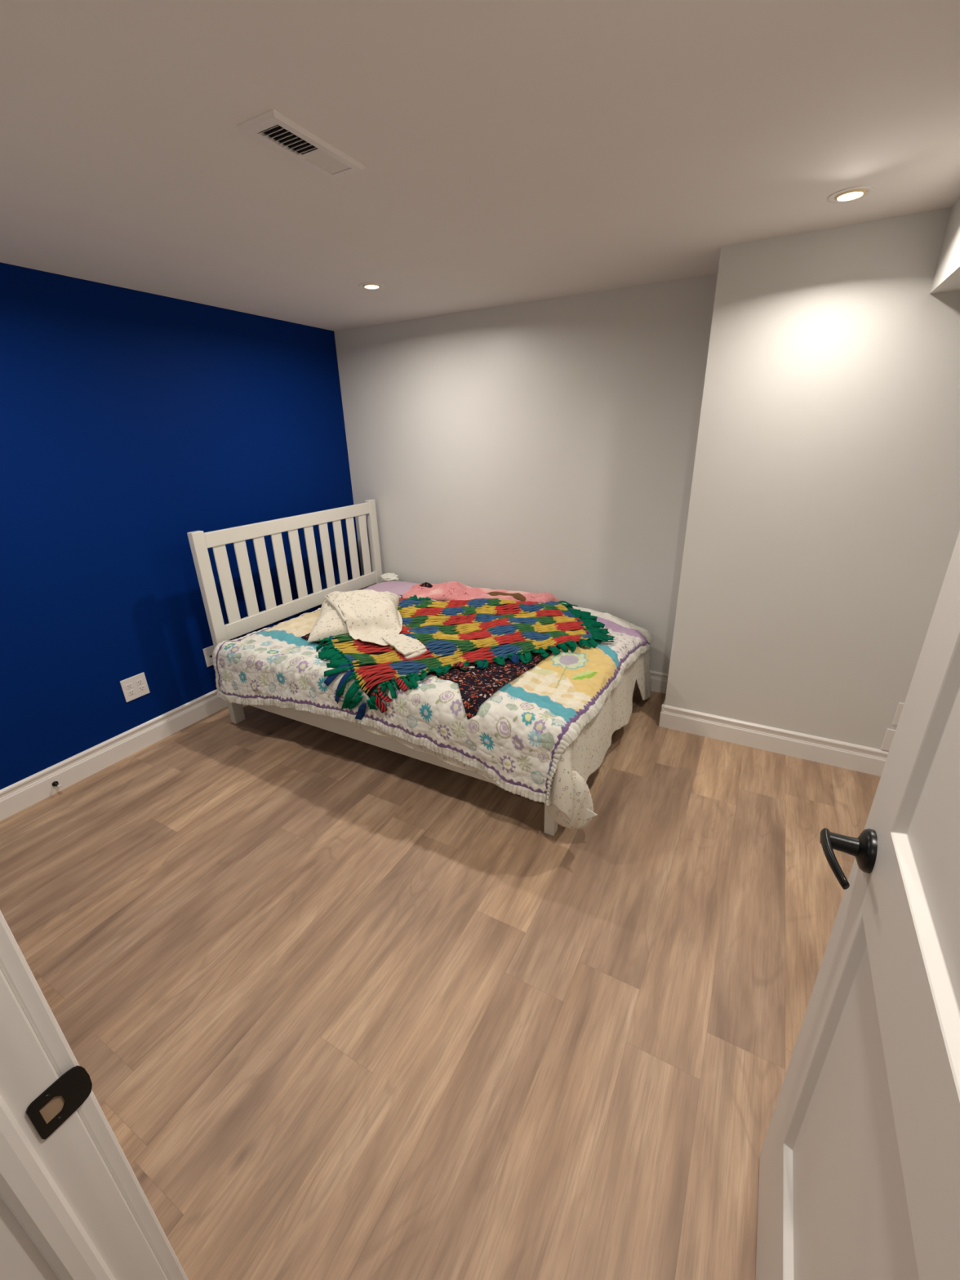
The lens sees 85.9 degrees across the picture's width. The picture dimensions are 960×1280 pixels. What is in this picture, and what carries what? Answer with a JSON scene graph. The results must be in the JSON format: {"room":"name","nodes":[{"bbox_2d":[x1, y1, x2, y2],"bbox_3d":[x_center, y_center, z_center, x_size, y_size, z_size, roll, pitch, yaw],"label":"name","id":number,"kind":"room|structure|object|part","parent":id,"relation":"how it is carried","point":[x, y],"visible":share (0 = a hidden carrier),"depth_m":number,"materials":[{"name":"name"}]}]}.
{"room":"bedroom","nodes":[
{"label":"bedroom","id":0,"kind":"room"},
{"bbox_2d":[0,262,363,790],"bbox_3d":[-2.109,-0.384,2.326,0.120,2.300,4.632,10,25,27],"label":"wall","id":1,"kind":"structure","parent":0,"point":[133,423],"depth_m":2.67,"materials":[{"name":"blue paint"}]},
{"bbox_2d":[52,781,62,787],"bbox_3d":[-2.081,0.715,2.541,0.053,0.026,0.026,10,25,27],"label":"door stop","id":2,"kind":"object","parent":1,"relation":"attached to","point":[55,783],"visible":1,"depth_m":2.54,"materials":[{"name":"black metal"}]},
{"bbox_2d":[0,688,227,821],"bbox_3d":[-1.718,0.415,3.212,0.016,0.138,3.124,10,25,27],"label":"baseboard","id":3,"kind":"structure","parent":1,"relation":"attached to","point":[27,792],"depth_m":2.73,"materials":[{"name":"white paint"}]},
{"bbox_2d":[120,672,149,702],"bbox_3d":[-1.892,0.259,2.831,0.008,0.128,0.128,10,25,27],"label":"wall outlet","id":4,"kind":"object","parent":1,"relation":"attached to","point":[133,687],"visible":1,"depth_m":2.83,"materials":[{"name":"white plastic"}]},
{"bbox_2d":[125,682,133,689],"bbox_3d":[-1.903,0.251,2.800,0.002,0.027,0.033,10,25,27],"label":"receptacle","id":5,"kind":"object","parent":4,"relation":"attached to","point":[129,686],"depth_m":2.80,"materials":[{"name":"white plastic"}]},
{"bbox_2d":[127,688,135,696],"bbox_3d":[-1.902,0.287,2.814,0.002,0.027,0.033,10,25,27],"label":"receptacle","id":6,"kind":"object","parent":4,"relation":"attached to","point":[131,692],"depth_m":2.81,"materials":[{"name":"white plastic"}]},
{"bbox_2d":[136,679,143,685],"bbox_3d":[-1.876,0.232,2.845,0.002,0.027,0.033,10,25,27],"label":"receptacle","id":7,"kind":"object","parent":4,"relation":"attached to","point":[139,682],"depth_m":2.85,"materials":[{"name":"white plastic"}]},
{"bbox_2d":[137,684,145,691],"bbox_3d":[-1.875,0.268,2.860,0.002,0.027,0.033,10,25,27],"label":"receptacle","id":8,"kind":"object","parent":4,"relation":"attached to","point":[140,687],"depth_m":2.86,"materials":[{"name":"white plastic"}]},
{"bbox_2d":[202,645,213,666],"bbox_3d":[-1.669,0.101,3.197,0.017,0.122,0.072,10,25,27],"label":"wall plate","id":9,"kind":"object","parent":1,"relation":"attached to","point":[207,651],"visible":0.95,"depth_m":3.19,"materials":[{"name":"white plastic"}]},
{"bbox_2d":[0,688,880,1279],"bbox_3d":[-0.295,1.029,1.842,4.190,0.050,4.632,10,25,27],"label":"floor","id":10,"kind":"structure","parent":0,"point":[337,1006],"depth_m":1.62,"materials":[{"name":"beige laminate"}]},
{"bbox_2d":[186,499,636,835],"bbox_3d":[-0.257,-0.117,3.069,2.096,1.158,1.498,10,25,27],"label":"frame","id":11,"kind":"object","parent":10,"relation":"on","point":[200,541],"visible":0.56,"depth_m":3.15,"materials":[{"name":"white paint"}]},
{"bbox_3d":[-1.500,-0.039,2.958,0.042,1.158,0.070,10,25,27],"label":"post","id":12,"kind":"part","parent":11,"relation":"part of","materials":[{"name":"white paint"}]},
{"bbox_3d":[-1.171,-0.766,3.339,0.026,0.081,1.358,10,25,27],"label":"rail","id":13,"kind":"part","parent":11,"relation":"part of","materials":[{"name":"white paint"}]},
{"bbox_3d":[-1.158,-0.268,3.539,0.026,0.092,1.358,10,25,27],"label":"rail","id":14,"kind":"part","parent":11,"relation":"part of","materials":[{"name":"white paint"}]},
{"bbox_3d":[-0.581,0.437,2.591,2.054,0.167,0.026,10,25,27],"label":"rail","id":15,"kind":"part","parent":11,"relation":"part of","materials":[{"name":"white paint"}]},
{"bbox_3d":[-0.816,-0.521,4.111,0.042,1.158,0.070,10,25,27],"label":"post","id":16,"kind":"part","parent":11,"relation":"part of","materials":[{"name":"white paint"}]},
{"bbox_3d":[0.303,0.689,2.179,0.046,0.300,0.050,10,25,27],"label":"leg","id":17,"kind":"part","parent":11,"relation":"part of","materials":[{"name":"white paint"}]},
{"bbox_3d":[-0.230,0.053,3.104,2.040,0.218,1.462,10,25,27],"label":"mattress","id":18,"kind":"object","parent":11,"relation":"on","visible":0},
{"bbox_2d":[337,606,651,829],"bbox_3d":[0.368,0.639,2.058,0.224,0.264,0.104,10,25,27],"label":"printed sheet","id":19,"kind":"object","parent":18,"relation":"on","point":[571,806],"visible":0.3,"depth_m":2.24,"materials":[{"name":"fabric"}]},
{"bbox_2d":[212,581,652,805],"bbox_3d":[-0.225,0.082,3.034,2.123,0.342,1.558,10,25,27],"label":"patchwork quilt","id":20,"kind":"object","parent":19,"relation":"on","point":[518,736],"visible":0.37,"depth_m":2.32,"materials":[{"name":"white fabric"}]},
{"bbox_2d":[380,573,398,582],"bbox_3d":[-0.707,-0.485,4.024,0.164,0.070,0.129,10,25,27],"label":"cloth","id":21,"kind":"object","parent":20,"relation":"on","point":[385,577],"visible":0.8,"depth_m":3.98,"materials":[{"name":"white fabric"}]},
{"bbox_2d":[363,581,417,595],"bbox_3d":[-0.599,-0.372,3.764,0.570,0.069,0.359,10,25,27],"label":"sheet","id":22,"kind":"object","parent":20,"relation":"on","point":[398,588],"visible":0.66,"depth_m":3.73,"materials":[{"name":"fabric"}]},
{"bbox_2d":[301,619,551,719],"bbox_3d":[-0.278,0.022,2.790,1.313,0.072,0.906,15,27,35],"label":"blanket","id":23,"kind":"object","parent":20,"relation":"on","point":[477,685],"visible":0.3,"depth_m":2.36,"materials":[{"name":"black fabric"}]},
{"bbox_2d":[307,591,400,642],"bbox_3d":[-0.738,-0.186,3.130,0.515,0.132,0.695,-5,22,-8],"label":"pillow","id":24,"kind":"object","parent":23,"relation":"on","point":[330,622],"visible":0.29,"depth_m":2.86,"materials":[{"name":"fabric"}]},
{"bbox_2d":[324,589,426,658],"bbox_3d":[-0.598,-0.132,2.929,0.376,0.153,1.034,-12,24,-24],"label":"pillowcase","id":25,"kind":"object","parent":24,"relation":"on","point":[370,615],"visible":1,"depth_m":2.88,"materials":[{"name":"fabric"}]},
{"bbox_2d":[315,595,614,719],"bbox_3d":[-0.076,0.041,2.897,1.525,0.240,1.505,10,25,27],"label":"throw","id":26,"kind":"object","parent":20,"relation":"on","point":[505,629],"visible":0.88,"depth_m":2.71,"materials":[{"name":"multicoloured fabric"}]},
{"bbox_2d":[401,581,559,603],"bbox_3d":[-0.028,-0.318,3.495,1.137,0.097,0.371,7,24,21],"label":"sheet","id":27,"kind":"object","parent":20,"relation":"on","point":[452,590],"visible":0.84,"depth_m":3.50,"materials":[{"name":"fabric"}]},
{"bbox_2d":[419,582,432,587],"bbox_3d":[-0.379,-0.375,3.669,0.140,0.071,0.060,10,25,27],"label":"cloth","id":28,"kind":"object","parent":27,"relation":"on","point":[427,584],"visible":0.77,"depth_m":3.65,"materials":[{"name":"black fabric"}]},
{"bbox_2d":[486,591,525,601],"bbox_3d":[0.169,-0.287,3.418,0.327,0.074,0.090,8,24,22],"label":"cloth","id":29,"kind":"object","parent":27,"relation":"on","point":[517,596],"visible":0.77,"depth_m":3.38,"materials":[{"name":"brown fabric"}]},
{"bbox_2d":[0,0,959,331],"bbox_3d":[-0.354,-1.155,0.963,4.190,0.060,4.632,10,25,27],"label":"ceiling","id":30,"kind":"structure","parent":0,"point":[513,152],"depth_m":1.30,"materials":[{"name":"paint"}]},
{"bbox_2d":[236,108,366,179],"bbox_3d":[-0.446,-1.261,1.326,0.126,0.010,0.320,10,25,27],"label":"ceiling vent","id":31,"kind":"object","parent":30,"relation":"in","point":[317,153],"visible":1,"depth_m":1.30,"materials":[{"name":"metal"}]},
{"bbox_2d":[358,282,384,289],"bbox_3d":[-0.539,-1.758,2.567,0.126,0.010,0.126,10,25,27],"label":"recessed light","id":32,"kind":"object","parent":30,"relation":"in","point":[370,286],"visible":1,"depth_m":2.55,"materials":[{"name":"white paint"}]},
{"bbox_2d":[827,185,874,203],"bbox_3d":[1.209,-1.450,1.684,0.126,0.010,0.126,10,25,27],"label":"recessed light","id":33,"kind":"object","parent":30,"relation":"in","point":[852,193],"visible":1,"depth_m":1.67,"materials":[{"name":"white paint"}]},
{"bbox_2d":[333,273,717,673],"bbox_3d":[0.145,-0.936,3.546,2.553,2.300,0.120,10,25,27],"label":"wall","id":34,"kind":"structure","parent":0,"point":[547,445],"depth_m":3.25,"materials":[{"name":"beige paint"}]},
{"bbox_2d":[635,670,668,693],"bbox_3d":[0.140,0.090,3.895,2.553,0.138,0.016,10,25,27],"label":"baseboard","id":35,"kind":"structure","parent":34,"relation":"attached to","point":[658,680],"depth_m":3.36,"materials":[{"name":"white paint"}]},
{"bbox_2d":[664,207,959,751],"bbox_3d":[1.827,-0.540,2.451,1.517,2.300,0.547,10,25,27],"label":"wall","id":36,"kind":"structure","parent":0,"point":[823,526],"depth_m":2.25,"materials":[{"name":"beige paint"}]},
{"bbox_2d":[658,699,665,725],"bbox_3d":[1.151,0.363,3.148,0.016,0.138,0.440,10,25,27],"label":"baseboard","id":37,"kind":"structure","parent":36,"relation":"attached to","point":[663,706],"depth_m":2.96,"materials":[{"name":"white paint"}]},
{"bbox_2d":[659,704,888,776],"bbox_3d":[1.661,0.547,2.656,1.410,0.138,0.016,10,25,27],"label":"baseboard","id":38,"kind":"structure","parent":36,"relation":"attached to","point":[872,761],"depth_m":2.70,"materials":[{"name":"white paint"}]},
{"bbox_2d":[880,728,895,751],"bbox_3d":[1.965,0.480,2.452,0.072,0.116,0.010,10,25,27],"label":"blank wall plate","id":39,"kind":"object","parent":36,"relation":"attached to","point":[887,740],"visible":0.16,"depth_m":2.46,"materials":[{"name":"white plastic"}]},
{"bbox_2d":[892,702,904,725],"bbox_3d":[1.973,0.350,2.394,0.072,0.118,0.008,10,25,27],"label":"wall outlet","id":40,"kind":"object","parent":36,"relation":"attached to","point":[900,705],"visible":0.21,"depth_m":2.40,"materials":[{"name":"white plastic"}]},
{"bbox_2d":[929,196,959,293],"bbox_3d":[1.296,-0.888,0.616,0.655,0.258,2.697,10,25,27],"label":"wall","id":41,"kind":"structure","parent":0,"point":[947,273],"depth_m":1.75,"materials":[{"name":"beige paint"}]},
{"bbox_3d":[-0.745,0.283,0.579,4.070,2.300,0.115,10,25,27],"label":"wall","id":42,"kind":"structure","parent":0,"visible":0},
{"bbox_2d":[0,1094,115,1279],"bbox_3d":[-0.478,0.456,0.493,0.011,2.030,0.034,10,25,27],"label":"trim","id":43,"kind":"structure","parent":42,"relation":"attached to","point":[27,1187],"depth_m":0.55,"materials":[{"name":"white paint"}]},
{"bbox_2d":[26,1065,92,1139],"bbox_3d":[-0.455,0.501,0.562,0.003,0.057,0.052,10,25,27],"label":"strike plate","id":44,"kind":"object","parent":42,"relation":"attached to","point":[56,1104],"visible":1,"depth_m":0.56,"materials":[{"name":"black metal"}]},
{"bbox_2d":[0,968,168,1279],"bbox_3d":[-0.492,0.449,0.497,0.020,2.040,0.118,10,25,27],"label":"trim","id":45,"kind":"structure","parent":42,"relation":"attached to","point":[69,1154],"depth_m":0.57,"materials":[{"name":"white paint"}]},
{"bbox_2d":[0,910,188,1279],"bbox_3d":[-0.487,0.393,0.555,0.069,2.100,0.019,10,25,27],"label":"trim","id":46,"kind":"structure","parent":42,"relation":"attached to","point":[14,966],"depth_m":0.60,"materials":[{"name":"white paint"}]},
{"bbox_2d":[755,530,959,1279],"bbox_3d":[0.457,0.419,0.506,0.170,2.018,0.808,10,25,27],"label":"door","id":47,"kind":"structure","parent":42,"relation":"in","point":[860,1161],"depth_m":0.66,"materials":[{"name":"white paint"}]},
{"bbox_3d":[0.533,0.327,0.782,0.018,0.023,0.116,6,23,18],"label":"lever","id":48,"kind":"part","parent":47,"relation":"part of","materials":[{"name":"black metal"}]}
]}

